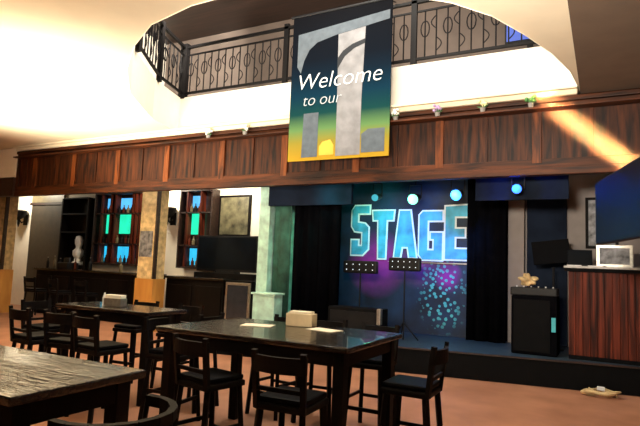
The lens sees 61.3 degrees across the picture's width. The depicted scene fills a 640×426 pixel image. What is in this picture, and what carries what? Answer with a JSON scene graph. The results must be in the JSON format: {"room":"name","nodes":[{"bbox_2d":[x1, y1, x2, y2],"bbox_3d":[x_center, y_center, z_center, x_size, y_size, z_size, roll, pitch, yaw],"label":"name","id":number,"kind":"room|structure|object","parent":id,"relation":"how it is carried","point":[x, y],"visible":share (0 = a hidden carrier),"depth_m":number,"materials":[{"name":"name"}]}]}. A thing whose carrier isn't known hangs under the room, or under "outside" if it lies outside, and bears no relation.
{"room":"entertainment venue","nodes":[
{"label":"entertainment venue","id":0,"kind":"room"},
{"bbox_2d":[0,148,17,177],"bbox_3d":[-9.826,-1.275,15.060,4.580,0.750,0.150,-1,-6,28],"label":"wall","id":1,"kind":"structure","parent":0,"point":[8,164],"depth_m":14.08,"materials":[{"name":"white paint"}]},
{"bbox_2d":[0,177,17,196],"bbox_3d":[-9.858,-0.645,14.985,4.580,0.480,0.180,-1,-6,28],"label":"trim","id":2,"kind":"structure","parent":1,"relation":"attached to","point":[7,185],"depth_m":13.94,"materials":[{"name":"wood"}]},
{"bbox_2d":[0,197,18,312],"bbox_3d":[-8.960,0.822,15.347,0.440,3.945,0.400,-1,-6,28],"label":"column","id":3,"kind":"structure","parent":0,"point":[8,205],"depth_m":15.21,"materials":[{"name":"beige stone"}]},
{"bbox_2d":[10,187,260,307],"bbox_3d":[-5.479,0.986,15.616,11.700,3.950,0.150,-1,-6,28],"label":"wall","id":4,"kind":"structure","parent":0,"point":[22,234],"depth_m":15.01,"materials":[{"name":"white paint"}]},
{"bbox_2d":[17,210,27,226],"bbox_3d":[-9.839,0.181,17.657,0.480,0.540,0.484,-1,-6,28],"label":"wall sconce","id":5,"kind":"object","parent":4,"relation":"attached to","point":[21,214],"visible":0.89,"depth_m":17.62,"materials":[{"name":"metal"}]},
{"bbox_2d":[24,205,61,301],"bbox_3d":[-8.802,1.360,17.207,1.570,3.250,0.050,-1,-6,28],"label":"door","id":6,"kind":"structure","parent":4,"relation":"in","point":[45,219],"depth_m":17.29,"materials":[{"name":"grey paint"}]},
{"bbox_2d":[30,202,61,204],"bbox_3d":[-8.749,-0.298,17.355,1.680,0.080,0.090,-1,-6,28],"label":"trim","id":7,"kind":"structure","parent":4,"relation":"attached to","point":[41,203],"depth_m":17.29,"materials":[{"name":"paint"}]},
{"bbox_2d":[32,195,65,202],"bbox_3d":[-8.733,-0.471,17.378,1.570,0.270,0.070,-1,-6,28],"label":"trim","id":8,"kind":"structure","parent":4,"relation":"attached to","point":[54,198],"depth_m":17.33,"materials":[{"name":"white paint"}]},
{"bbox_2d":[90,192,142,265],"bbox_3d":[-5.742,0.451,15.558,1.980,2.080,0.300,-1,-6,28],"label":"display cabinet","id":9,"kind":"object","parent":4,"relation":"attached to","point":[112,224],"visible":0.7,"depth_m":15.60,"materials":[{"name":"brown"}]},
{"bbox_2d":[93,243,138,244],"bbox_3d":[-5.778,0.887,15.480,1.900,0.035,0.180,-1,-6,28],"label":"shelf","id":10,"kind":"object","parent":9,"relation":"attached to","point":[93,243],"depth_m":15.45,"materials":[{"name":"wood"}]},
{"bbox_2d":[95,213,140,214],"bbox_3d":[-5.743,0.022,15.565,1.900,0.035,0.180,-1,-6,28],"label":"shelf","id":11,"kind":"object","parent":9,"relation":"attached to","point":[95,213],"depth_m":15.56,"materials":[{"name":"wood"}]},
{"bbox_2d":[167,207,176,225],"bbox_3d":[-4.137,0.114,14.643,0.480,0.540,0.484,-1,-6,28],"label":"wall sconce","id":12,"kind":"object","parent":4,"relation":"attached to","point":[172,215],"visible":0.69,"depth_m":14.62,"materials":[{"name":"metal"}]},
{"bbox_2d":[176,189,219,268],"bbox_3d":[-3.213,0.422,14.222,1.100,2.080,0.300,-1,-6,28],"label":"display cabinet","id":13,"kind":"object","parent":4,"relation":"attached to","point":[204,222],"visible":0.73,"depth_m":14.27,"materials":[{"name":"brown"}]},
{"bbox_2d":[181,211,210,213],"bbox_3d":[-3.215,-0.007,14.228,1.020,0.035,0.180,-1,-6,28],"label":"shelf","id":14,"kind":"object","parent":13,"relation":"attached to","point":[182,212],"depth_m":14.23,"materials":[{"name":"wood"}]},
{"bbox_2d":[218,195,251,235],"bbox_3d":[-2.195,0.076,13.867,1.000,1.080,0.048,-1,-6,28],"label":"framed picture","id":15,"kind":"object","parent":4,"relation":"attached to","point":[234,210],"visible":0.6,"depth_m":13.83,"materials":[{"name":"black wood"}]},
{"bbox_2d":[134,34,166,84],"bbox_3d":[-6.783,-4.034,10.904,0.100,2.590,10.000,-1,-6,28],"label":"wall","id":16,"kind":"structure","parent":0,"point":[140,54],"depth_m":14.84,"materials":[{"name":"white paint"}]},
{"bbox_2d":[133,191,168,331],"bbox_3d":[-3.938,0.763,12.693,0.560,3.945,0.400,-1,-6,28],"label":"column","id":17,"kind":"structure","parent":0,"point":[149,286],"depth_m":12.54,"materials":[{"name":"beige stone"}]},
{"bbox_2d":[139,231,152,256],"bbox_3d":[-4.047,0.717,12.552,0.400,0.600,0.008,-1,-6,28],"label":"poster","id":18,"kind":"object","parent":17,"relation":"attached to","point":[146,237],"visible":1,"depth_m":12.55,"materials":[{"name":"paper"}]},
{"bbox_2d":[147,0,370,44],"bbox_3d":[-3.848,-5.571,7.825,22.000,0.100,17.000,-1,-6,28],"label":"ceiling","id":19,"kind":"structure","parent":0,"point":[214,17],"depth_m":13.33,"materials":[{"name":"white paint"}]},
{"bbox_2d":[256,187,294,312],"bbox_3d":[-0.697,0.811,11.880,0.250,3.950,2.000,-1,-6,28],"label":"wall","id":20,"kind":"structure","parent":0,"point":[267,213],"depth_m":11.04,"materials":[{"name":"green paint"}]},
{"bbox_2d":[268,184,353,205],"bbox_3d":[-0.192,-0.706,10.610,1.840,1.120,0.080,-1,-6,28],"label":"trim","id":21,"kind":"structure","parent":20,"relation":"attached to","point":[335,194],"depth_m":10.51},
{"bbox_2d":[0,0,579,149],"bbox_3d":[-4.999,-2.399,5.576,22.000,0.001,12.640,-1,-6,28],"label":"ceiling","id":22,"kind":"structure","parent":0,"point":[64,63],"depth_m":7.29,"materials":[{"name":"beige paint"}]},
{"bbox_2d":[0,304,639,425],"bbox_3d":[-4.161,2.235,7.059,22.000,0.100,17.000,-1,-6,28],"label":"floor","id":23,"kind":"structure","parent":0,"point":[464,402],"depth_m":6.85,"materials":[{"name":"ceramic"}]},
{"bbox_2d":[9,305,60,354],"bbox_3d":[-3.276,1.601,6.184,0.456,1.064,0.523,-1,-7,34],"label":"bar stool","id":24,"kind":"object","parent":23,"relation":"on","point":[29,338],"visible":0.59,"depth_m":6.03,"materials":[{"name":"black wood"}]},
{"bbox_2d":[23,276,46,316],"bbox_3d":[-7.677,2.243,14.527,0.456,1.064,0.523,0,-6,22],"label":"bar stool","id":25,"kind":"object","parent":23,"relation":"on","point":[35,290],"visible":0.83,"depth_m":14.41,"materials":[{"name":"black wood"}]},
{"bbox_2d":[20,298,59,354],"bbox_3d":[-3.623,1.674,7.069,0.523,1.064,0.456,-1,-6,28],"label":"bar stool","id":26,"kind":"object","parent":23,"relation":"on","point":[55,328],"visible":0.41,"depth_m":7.07,"materials":[{"name":"black wood"}]},
{"bbox_2d":[48,278,71,312],"bbox_3d":[-6.797,2.233,14.062,0.456,1.064,0.523,-1,-7,34],"label":"bar stool","id":27,"kind":"object","parent":23,"relation":"on","point":[57,292],"visible":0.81,"depth_m":13.94,"materials":[{"name":"black wood"}]},
{"bbox_2d":[43,309,94,360],"bbox_3d":[-2.761,1.601,5.968,0.456,1.064,0.523,0,-6,19],"label":"bar stool","id":28,"kind":"object","parent":23,"relation":"on","point":[65,341],"visible":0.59,"depth_m":5.82,"materials":[{"name":"black wood"}]},
{"bbox_2d":[0,345,145,425],"bbox_3d":[-1.975,1.346,2.997,1.880,1.050,0.770,-1,-6,28],"label":"pub table","id":29,"kind":"object","parent":23,"relation":"on","point":[36,387],"visible":1,"depth_m":2.70,"materials":[{"name":"brown wood"}]},
{"bbox_2d":[57,197,94,269],"bbox_3d":[-7.409,1.246,16.346,1.200,3.420,0.300,-1,-6,28],"label":"shelf unit","id":30,"kind":"object","parent":23,"relation":"on","point":[77,214],"visible":0.47,"depth_m":16.55,"materials":[{"name":"black wood"}]},
{"bbox_2d":[72,236,83,264],"bbox_3d":[-7.253,1.118,16.216,0.320,0.880,0.320,-1,-6,28],"label":"ornament","id":31,"kind":"object","parent":30,"relation":"on","point":[78,252],"visible":0.88,"depth_m":16.13,"materials":[{"name":"ceramic"}]},
{"bbox_2d":[64,312,129,423],"bbox_3d":[-2.321,1.590,5.679,0.456,1.064,0.523,-1,-7,34],"label":"bar stool","id":32,"kind":"object","parent":23,"relation":"on","point":[94,347],"visible":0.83,"depth_m":5.56,"materials":[{"name":"black wood"}]},
{"bbox_2d":[33,267,166,313],"bbox_3d":[-6.149,2.206,14.643,4.600,1.280,0.629,-1,-6,28],"label":"bar counter","id":33,"kind":"object","parent":23,"relation":"on","point":[110,282],"depth_m":14.59,"materials":[{"name":"black wood"}]},
{"bbox_2d":[57,257,78,268],"bbox_3d":[-7.152,1.428,15.329,0.440,0.320,0.380,-1,-6,28],"label":"cash register","id":34,"kind":"object","parent":33,"relation":"on","point":[66,264],"visible":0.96,"depth_m":15.20,"materials":[{"name":"black metal"}]},
{"bbox_2d":[88,257,91,269],"bbox_3d":[-6.351,1.405,14.919,0.080,0.350,0.076,-1,-6,28],"label":"bottle","id":35,"kind":"object","parent":33,"relation":"on","point":[90,263],"visible":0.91,"depth_m":14.89,"materials":[{"name":"black glass"}]},
{"bbox_2d":[33,267,166,275],"bbox_3d":[-6.106,1.603,14.737,4.600,0.060,0.550,-1,-6,28],"label":"countertop","id":36,"kind":"structure","parent":33,"relation":"on","point":[35,268],"depth_m":14.56,"materials":[{"name":"brown wood"}]},
{"bbox_2d":[47,394,177,425],"bbox_3d":[-0.933,1.359,2.358,0.536,0.986,0.567,-1,-6,28],"label":"chair","id":37,"kind":"object","parent":23,"relation":"on","point":[166,404],"visible":1,"depth_m":2.32,"materials":[{"name":"black wood"}]},
{"bbox_2d":[55,301,186,406],"bbox_3d":[-2.505,1.686,6.674,1.600,1.050,0.650,-1,-6,28],"label":"pub table","id":38,"kind":"object","parent":23,"relation":"on","point":[130,314],"visible":0.56,"depth_m":6.44,"materials":[{"name":"brown wood"}]},
{"bbox_2d":[102,292,126,306],"bbox_3d":[-2.585,1.082,6.754,0.325,0.160,0.120,0,-6,19],"label":"napkin holder","id":39,"kind":"object","parent":38,"relation":"on","point":[114,300],"visible":1,"depth_m":6.70,"materials":[{"name":"plastic"}]},
{"bbox_2d":[109,299,159,383],"bbox_3d":[-2.579,1.758,7.499,0.456,1.064,0.523,0,-6,22],"label":"bar stool","id":40,"kind":"object","parent":23,"relation":"on","point":[128,328],"visible":0.53,"depth_m":7.34,"materials":[{"name":"black wood"}]},
{"bbox_2d":[138,314,200,420],"bbox_3d":[-1.533,1.611,5.568,0.523,1.064,0.456,0,-6,22],"label":"bar stool","id":41,"kind":"object","parent":23,"relation":"on","point":[149,324],"visible":0.51,"depth_m":5.47,"materials":[{"name":"black wood"}]},
{"bbox_2d":[149,303,203,387],"bbox_3d":[-1.870,1.750,7.125,0.456,1.064,0.523,-1,-6,28],"label":"bar stool","id":42,"kind":"object","parent":23,"relation":"on","point":[192,310],"visible":0.33,"depth_m":7.03,"materials":[{"name":"black wood"}]},
{"bbox_2d":[164,275,237,322],"bbox_3d":[-2.944,2.173,12.948,1.850,1.270,0.629,-1,-6,28],"label":"bar counter","id":43,"kind":"object","parent":23,"relation":"on","point":[196,291],"depth_m":12.77,"materials":[{"name":"black wood"}]},
{"bbox_2d":[164,275,237,280],"bbox_3d":[-2.901,1.576,13.042,1.850,0.060,0.550,-1,-6,28],"label":"countertop","id":44,"kind":"structure","parent":43,"relation":"on","point":[165,276],"depth_m":12.80,"materials":[{"name":"brown wood"}]},
{"bbox_2d":[194,235,257,280],"bbox_3d":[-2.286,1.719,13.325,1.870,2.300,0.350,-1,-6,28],"label":"television","id":45,"kind":"object","parent":44,"relation":"on","point":[228,256],"visible":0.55,"depth_m":13.23,"materials":[{"name":"black plastic"}]},
{"bbox_2d":[187,312,224,413],"bbox_3d":[-1.432,1.676,6.192,0.523,1.064,0.456,-1,-6,28],"label":"bar stool","id":46,"kind":"object","parent":23,"relation":"on","point":[201,317],"visible":0.09,"depth_m":6.21,"materials":[{"name":"black wood"}]},
{"bbox_2d":[172,333,244,425],"bbox_3d":[-0.912,1.519,4.372,0.456,1.064,0.523,-2,-7,39],"label":"bar stool","id":47,"kind":"object","parent":23,"relation":"on","point":[208,380],"visible":1,"depth_m":4.29,"materials":[{"name":"black wood"}]},
{"bbox_2d":[224,280,255,318],"bbox_3d":[-1.744,2.179,12.361,0.720,1.240,0.642,-1,-6,28],"label":"fridge","id":48,"kind":"object","parent":23,"relation":"on","point":[238,302],"visible":0.56,"depth_m":12.12,"materials":[{"name":"black paint"}]},
{"bbox_2d":[245,314,295,420],"bbox_3d":[-0.491,1.704,6.092,0.456,1.064,0.523,-1,-7,34],"label":"bar stool","id":49,"kind":"object","parent":23,"relation":"on","point":[276,380],"visible":0.19,"depth_m":5.98,"materials":[{"name":"black wood"}]},
{"bbox_2d":[156,317,401,425],"bbox_3d":[-0.378,1.601,4.942,1.920,1.050,1.230,-1,-6,28],"label":"pub table","id":50,"kind":"object","parent":23,"relation":"on","point":[340,350],"visible":0.94,"depth_m":4.64,"materials":[{"name":"brown wood"}]},
{"bbox_2d":[240,323,274,326],"bbox_3d":[-0.604,1.092,5.254,0.300,0.004,0.200,1,-6,11],"label":"paper menu","id":51,"kind":"object","parent":50,"relation":"on","point":[245,324],"visible":1,"depth_m":5.24,"materials":[{"name":"paper"}]},
{"bbox_2d":[286,310,316,327],"bbox_3d":[-0.183,1.050,5.366,0.280,0.145,0.140,0,-6,22],"label":"box","id":52,"kind":"object","parent":50,"relation":"on","point":[294,317],"visible":1,"depth_m":5.31,"materials":[{"name":"paper"}]},
{"bbox_2d":[308,327,341,332],"bbox_3d":[0.041,1.101,5.082,0.300,0.004,0.200,-2,-7,39],"label":"paper menu","id":53,"kind":"object","parent":50,"relation":"on","point":[318,328],"visible":1,"depth_m":5.07,"materials":[{"name":"paper"}]},
{"bbox_2d":[251,348,328,425],"bbox_3d":[-0.213,1.490,3.800,0.456,1.064,0.523,0,-6,25],"label":"bar stool","id":54,"kind":"object","parent":23,"relation":"on","point":[302,401],"visible":1,"depth_m":3.67,"materials":[{"name":"black wood"}]},
{"bbox_2d":[291,320,347,425],"bbox_3d":[0.010,1.703,5.872,0.456,1.064,0.523,0,-6,22],"label":"bar stool","id":55,"kind":"object","parent":23,"relation":"on","point":[344,323],"visible":0.2,"depth_m":5.97,"materials":[{"name":"black wood"}]},
{"bbox_2d":[346,322,399,425],"bbox_3d":[0.533,1.694,5.573,0.456,1.064,0.523,-1,-6,28],"label":"bar stool","id":56,"kind":"object","parent":23,"relation":"on","point":[375,363],"visible":0.45,"depth_m":5.51,"materials":[{"name":"black wood"}]},
{"bbox_2d":[379,341,448,425],"bbox_3d":[0.769,1.590,4.410,0.523,1.064,0.456,-1,-6,28],"label":"bar stool","id":57,"kind":"object","parent":23,"relation":"on","point":[399,385],"visible":1,"depth_m":4.32,"materials":[{"name":"black wood"}]},
{"bbox_2d":[581,386,620,397],"bbox_3d":[3.913,2.491,7.530,0.504,0.133,0.358,-1,-6,28],"label":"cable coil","id":58,"kind":"object","parent":23,"relation":"on","point":[602,391],"visible":1,"depth_m":7.47,"materials":[{"name":"beige rubber"}]},
{"bbox_2d":[13,88,639,196],"bbox_3d":[-0.138,-1.113,9.822,17.400,1.180,0.340,-1,-6,28],"label":"fascia","id":59,"kind":"structure","parent":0,"point":[597,132],"depth_m":9.08,"materials":[{"name":"brown wood"}]},
{"bbox_2d":[205,129,212,137],"bbox_3d":[-2.247,-1.601,10.873,0.176,0.216,0.113,-1,-6,28],"label":"potted flowers","id":60,"kind":"object","parent":59,"relation":"on","point":[208,131],"visible":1,"depth_m":10.84,"materials":[{"name":"white plant"}]},
{"bbox_2d":[241,124,248,134],"bbox_3d":[-1.457,-1.608,10.456,0.156,0.213,0.121,-1,-6,28],"label":"potted flowers","id":61,"kind":"object","parent":59,"relation":"on","point":[245,125],"visible":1,"depth_m":10.42,"materials":[{"name":"white plant"}]},
{"bbox_2d":[391,108,399,119],"bbox_3d":[1.257,-1.640,9.025,0.162,0.213,0.114,-1,-6,28],"label":"potted flowers","id":62,"kind":"object","parent":59,"relation":"on","point":[394,113],"visible":1,"depth_m":9.00,"materials":[{"name":"white plant"}]},
{"bbox_2d":[433,104,441,115],"bbox_3d":[1.887,-1.649,8.685,0.177,0.215,0.120,-1,-6,28],"label":"potted flowers","id":63,"kind":"object","parent":59,"relation":"on","point":[436,111],"visible":1,"depth_m":8.65,"materials":[{"name":"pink plant"}]},
{"bbox_2d":[477,99,487,111],"bbox_3d":[2.521,-1.655,8.359,0.181,0.215,0.112,-1,-6,28],"label":"potted flowers","id":64,"kind":"object","parent":59,"relation":"on","point":[483,103],"visible":1,"depth_m":8.33,"materials":[{"name":"yellow plant"}]},
{"bbox_2d":[525,94,536,106],"bbox_3d":[3.138,-1.655,8.029,0.180,0.200,0.108,-1,-6,28],"label":"potted flowers","id":65,"kind":"object","parent":59,"relation":"on","point":[531,100],"visible":1,"depth_m":7.99,"materials":[{"name":"green plant"}]},
{"bbox_2d":[127,0,576,128],"bbox_3d":[-0.631,-2.376,7.913,7.780,0.780,4.420,-1,-6,28],"label":"wall","id":66,"kind":"structure","parent":0,"point":[532,68],"depth_m":9.20,"materials":[{"name":"white paint"}]},
{"bbox_2d":[13,85,576,147],"bbox_3d":[-2.075,-1.749,10.816,13.060,0.033,0.070,-1,-6,28],"label":"trim","id":67,"kind":"structure","parent":66,"relation":"attached to","point":[571,86],"depth_m":10.08,"materials":[{"name":"beige paint"}]},
{"bbox_2d":[16,89,577,151],"bbox_3d":[-2.004,-1.696,10.949,13.060,0.100,0.220,-1,-6,28],"label":"trim","id":68,"kind":"structure","parent":66,"relation":"attached to","point":[559,93],"depth_m":10.23,"materials":[{"name":"beige paint"}]},
{"bbox_2d":[164,0,539,96],"bbox_3d":[1.801,-3.577,12.048,14.000,2.590,0.100,-1,-6,28],"label":"wall","id":69,"kind":"structure","parent":0,"point":[477,32],"depth_m":13.35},
{"bbox_2d":[338,179,524,341],"bbox_3d":[2.103,0.637,10.963,3.860,3.560,0.120,-1,-6,28],"label":"wall","id":70,"kind":"structure","parent":0,"point":[435,296],"depth_m":10.90,"materials":[{"name":"paint"}]},
{"bbox_2d":[350,204,371,255],"bbox_3d":[0.868,0.370,11.559,0.461,1.106,0.024,-1,-6,28],"label":"painted letter","id":71,"kind":"object","parent":70,"relation":"attached to","point":[357,226],"visible":1,"depth_m":11.55,"materials":[{"name":"paint"}]},
{"bbox_2d":[372,209,395,259],"bbox_3d":[1.319,0.450,11.310,0.536,1.054,0.024,-1,-6,28],"label":"painted letter","id":72,"kind":"object","parent":70,"relation":"attached to","point":[382,217],"visible":1,"depth_m":11.30,"materials":[{"name":"paint"}]},
{"bbox_2d":[393,209,417,257],"bbox_3d":[1.756,0.431,11.081,0.539,1.022,0.024,-1,-6,28],"label":"painted letter","id":73,"kind":"object","parent":70,"relation":"attached to","point":[405,233],"visible":0.86,"depth_m":11.08,"materials":[{"name":"paint"}]},
{"bbox_2d":[388,261,466,264],"bbox_3d":[2.139,0.997,10.821,1.650,0.020,0.018,-1,-6,28],"label":"trim","id":74,"kind":"structure","parent":70,"relation":"attached to","point":[388,261],"depth_m":10.65,"materials":[{"name":"metal"}]},
{"bbox_2d":[417,210,443,261],"bbox_3d":[2.221,0.450,10.832,0.531,1.032,0.024,-1,-6,28],"label":"painted letter","id":75,"kind":"object","parent":70,"relation":"attached to","point":[425,217],"visible":0.98,"depth_m":10.83,"materials":[{"name":"paint"}]},
{"bbox_2d":[443,204,467,260],"bbox_3d":[2.709,0.377,10.582,0.569,1.128,0.024,-1,-6,28],"label":"painted letter","id":76,"kind":"object","parent":70,"relation":"attached to","point":[452,232],"visible":0.8,"depth_m":10.61,"materials":[{"name":"paint"}]},
{"bbox_2d":[505,201,507,340],"bbox_3d":[1.564,0.854,11.394,4.700,3.950,0.140,-1,-6,28],"label":"surround","id":77,"kind":"object","parent":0,"point":[506,338],"depth_m":10.23,"materials":[{"name":"black paint"}]},
{"bbox_2d":[398,332,639,366],"bbox_3d":[3.213,2.436,8.647,10.250,0.380,2.800,-1,-6,28],"label":"floor","id":78,"kind":"structure","parent":0,"point":[425,341],"depth_m":9.19,"materials":[{"name":"carpet"}]},
{"bbox_2d":[251,292,284,320],"bbox_3d":[-1.035,1.910,10.562,0.560,0.700,0.360,-1,-6,28],"label":"plinth","id":79,"kind":"object","parent":78,"relation":"on","point":[266,305],"visible":0.76,"depth_m":10.44,"materials":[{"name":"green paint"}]},
{"bbox_2d":[328,305,387,328],"bbox_3d":[0.662,1.944,9.546,1.010,0.570,0.400,-1,-6,28],"label":"amplifier","id":80,"kind":"object","parent":78,"relation":"on","point":[355,315],"visible":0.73,"depth_m":9.38,"materials":[{"name":"black paint"}]},
{"bbox_2d":[330,309,375,328],"bbox_3d":[0.557,1.934,9.391,0.870,0.450,0.009,-1,-6,28],"label":"grille","id":81,"kind":"object","parent":80,"relation":"attached to","point":[355,317],"depth_m":9.38,"materials":[{"name":"black metal"}]},
{"bbox_2d":[343,260,377,306],"bbox_3d":[0.761,1.615,10.351,0.559,1.390,0.562,4,-6,-17],"label":"led light bar","id":82,"kind":"object","parent":78,"relation":"on","point":[365,267],"visible":0.87,"depth_m":10.35,"materials":[{"name":"black metal"}]},
{"bbox_2d":[389,257,421,340],"bbox_3d":[1.484,1.547,9.781,0.459,1.470,0.577,7,-7,-37],"label":"led light bar","id":83,"kind":"object","parent":78,"relation":"on","point":[395,264],"visible":0.98,"depth_m":9.80,"materials":[{"name":"black metal"}]},
{"bbox_2d":[209,348,639,395],"bbox_3d":[2.946,2.383,8.143,10.399,0.375,0.030,0,-6,18],"label":"stage platform","id":84,"kind":"structure","parent":78,"relation":"attached to","point":[572,376],"depth_m":8.08,"materials":[{"name":"black paint"}]},
{"bbox_2d":[398,346,639,368],"bbox_3d":[2.955,2.182,8.165,10.404,0.020,0.064,0,-6,18],"label":"trim","id":85,"kind":"structure","parent":78,"relation":"attached to","point":[587,363],"depth_m":8.07,"materials":[{"name":"wood"}]},
{"bbox_2d":[511,295,559,356],"bbox_3d":[3.499,1.805,8.763,0.680,0.920,0.562,-1,-6,28],"label":"subwoofer","id":86,"kind":"object","parent":78,"relation":"on","point":[535,320],"visible":0.92,"depth_m":8.52,"materials":[{"name":"black paint"}]},
{"bbox_2d":[513,299,549,353],"bbox_3d":[3.344,1.781,8.535,0.540,0.810,0.011,-1,-6,28],"label":"grille","id":87,"kind":"object","parent":86,"relation":"attached to","point":[531,317],"depth_m":8.53,"materials":[{"name":"black fabric"}]},
{"bbox_2d":[510,285,558,296],"bbox_3d":[3.509,1.270,8.817,0.700,0.155,0.470,-1,-6,28],"label":"mixing console","id":88,"kind":"object","parent":86,"relation":"on","point":[515,290],"visible":1,"depth_m":8.62,"materials":[{"name":"black metal"}]},
{"bbox_2d":[518,273,538,285],"bbox_3d":[3.386,1.081,8.781,0.318,0.201,0.222,-1,-6,28],"label":"folded cloth","id":89,"kind":"object","parent":88,"relation":"on","point":[526,280],"visible":1,"depth_m":8.71,"materials":[{"name":"beige fabric"}]},
{"bbox_2d":[531,239,569,351],"bbox_3d":[3.971,1.385,9.281,0.641,1.893,0.320,-1,-6,28],"label":"monitor","id":90,"kind":"object","parent":78,"relation":"on","point":[551,251],"visible":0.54,"depth_m":9.31,"materials":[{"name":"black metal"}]},
{"bbox_2d":[564,265,639,365],"bbox_3d":[5.362,1.540,7.865,3.260,1.420,0.700,-1,-6,28],"label":"bar counter","id":91,"kind":"object","parent":78,"relation":"on","point":[604,302],"depth_m":8.13,"materials":[{"name":"red wood"}]},
{"bbox_2d":[568,250,593,265],"bbox_3d":[4.162,0.719,8.633,0.360,0.267,0.279,0,-6,22],"label":"laptop","id":92,"kind":"object","parent":91,"relation":"on","point":[575,257],"visible":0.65,"depth_m":8.71,"materials":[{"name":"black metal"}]},
{"bbox_2d":[564,265,639,269],"bbox_3d":[5.390,0.852,7.933,3.260,0.035,0.700,-1,-6,28],"label":"countertop","id":93,"kind":"structure","parent":91,"relation":"on","point":[586,267],"depth_m":8.14,"materials":[{"name":"stone"}]},
{"bbox_2d":[596,245,633,267],"bbox_3d":[4.670,0.686,8.564,0.520,0.360,0.036,-1,-6,28],"label":"picture frame","id":94,"kind":"object","parent":91,"relation":"on","point":[606,255],"visible":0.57,"depth_m":8.55,"materials":[{"name":"wood"}]},
{"bbox_2d":[599,248,629,264],"bbox_3d":[4.663,0.684,8.550,0.420,0.260,0.005,-1,-6,28],"label":"print","id":95,"kind":"object","parent":94,"relation":"attached to","point":[607,256],"depth_m":8.55},
{"bbox_2d":[525,174,639,346],"bbox_3d":[6.253,0.609,8.972,5.340,3.560,0.120,-1,-6,28],"label":"wall","id":96,"kind":"structure","parent":0,"point":[581,187],"depth_m":9.79,"materials":[{"name":"grey paint"}]},
{"bbox_2d":[527,199,567,346],"bbox_3d":[4.160,0.988,9.905,0.680,2.800,0.090,-1,-6,28],"label":"door","id":97,"kind":"structure","parent":96,"relation":"in","point":[546,219],"depth_m":9.89,"materials":[{"name":"black wood"}]},
{"bbox_2d":[585,197,618,248],"bbox_3d":[5.001,0.176,9.587,0.520,0.920,0.036,-1,-6,28],"label":"framed photo","id":98,"kind":"object","parent":96,"relation":"attached to","point":[590,204],"visible":0.44,"depth_m":9.65,"materials":[{"name":"black wood"}]},
{"bbox_2d":[567,0,639,93],"bbox_3d":[2.771,-2.442,1.338,4.300,0.100,12.420,-1,-6,28],"label":"ceiling","id":99,"kind":"structure","parent":0,"point":[605,33],"depth_m":6.07,"materials":[{"name":"beige paint"}]},
{"bbox_2d":[595,157,639,244],"bbox_3d":[3.101,-0.833,5.541,0.136,2.245,1.600,1,-6,13],"label":"television","id":100,"kind":"object","parent":99,"relation":"hanging from","point":[617,195],"visible":1,"depth_m":5.38,"materials":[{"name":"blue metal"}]},
{"label":"floor","id":101,"kind":"structure","parent":0,"visible":0},
{"bbox_2d":[135,0,536,98],"bbox_3d":[-0.524,-3.315,8.394,7.702,1.230,3.860,-1,-6,28],"label":"iron railing","id":102,"kind":"object","parent":101,"relation":"on","point":[184,64],"visible":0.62,"depth_m":10.58,"materials":[{"name":"black metal"}]},
{"bbox_2d":[287,0,395,161],"bbox_3d":[0.415,-2.331,9.634,2.040,2.850,0.417,-1,-6,28],"label":"banner","id":103,"kind":"object","parent":102,"relation":"hanging from","point":[340,98],"visible":1,"depth_m":9.42,"materials":[{"name":"multicoloured fabric"}]},
{"bbox_2d":[505,24,533,47],"bbox_3d":[3.576,-2.982,9.186,0.820,0.990,0.072,-1,-6,28],"label":"wall screen","id":104,"kind":"object","parent":101,"relation":"on","point":[516,37],"visible":0.16,"depth_m":9.27,"materials":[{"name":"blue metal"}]},
{"bbox_3d":[-1.056,-1.129,13.008,22.000,0.100,4.360,-1,-6,28],"label":"ceiling","id":105,"kind":"structure","parent":0,"visible":0},
{"bbox_2d":[271,206,291,316],"bbox_3d":[-0.769,0.523,10.944,0.400,3.545,0.078,0,-6,25],"label":"stage curtain","id":106,"kind":"object","parent":105,"relation":"hanging from","point":[282,227],"visible":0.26,"depth_m":10.91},
{"bbox_2d":[291,205,341,320],"bbox_3d":[-0.065,0.523,10.663,1.011,3.545,0.137,-1,-6,28],"label":"stage curtain","id":107,"kind":"object","parent":105,"relation":"hanging from","point":[317,228],"visible":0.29,"depth_m":10.61,"materials":[{"name":"black fabric"}]},
{"bbox_2d":[466,179,505,342],"bbox_3d":[3.098,0.612,10.064,0.700,3.505,0.127,-1,-6,28],"label":"stage curtain","id":108,"kind":"object","parent":105,"relation":"hanging from","point":[486,220],"visible":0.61,"depth_m":10.01,"materials":[{"name":"black fabric"}]},
{"bbox_2d":[511,177,524,193],"bbox_3d":[3.151,-0.812,8.591,0.202,1.054,0.299,-1,-6,28],"label":"stage light","id":109,"kind":"object","parent":105,"relation":"hanging from","point":[517,188],"visible":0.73,"depth_m":8.44,"materials":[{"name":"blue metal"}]},
{"bbox_2d":[475,175,568,200],"bbox_3d":[3.265,-0.757,8.784,1.420,1.100,0.080,-1,-6,28],"label":"trim","id":110,"kind":"structure","parent":105,"relation":"attached to","point":[540,187],"depth_m":8.68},
{"bbox_3d":[1.703,-0.951,10.307,5.200,0.558,0.057,-1,-6,28],"label":"bar","id":111,"kind":"object","parent":105,"relation":"hanging from","visible":0},
{"bbox_2d":[372,183,382,200],"bbox_3d":[1.121,-0.438,10.521,0.192,0.455,0.296,-1,-6,28],"label":"stage light","id":112,"kind":"object","parent":111,"relation":"hanging from","point":[375,197],"visible":0.93,"depth_m":10.43,"materials":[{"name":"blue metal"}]},
{"bbox_2d":[408,181,421,204],"bbox_3d":[1.791,-0.406,10.161,0.252,0.536,0.309,-1,-6,28],"label":"stage light","id":113,"kind":"object","parent":111,"relation":"hanging from","point":[413,199],"visible":0.95,"depth_m":10.05,"materials":[{"name":"black metal"}]},
{"bbox_2d":[450,180,464,200],"bbox_3d":[2.500,-0.444,9.791,0.252,0.476,0.309,-1,-6,28],"label":"stage light","id":114,"kind":"object","parent":111,"relation":"hanging from","point":[457,194],"visible":0.91,"depth_m":9.68,"materials":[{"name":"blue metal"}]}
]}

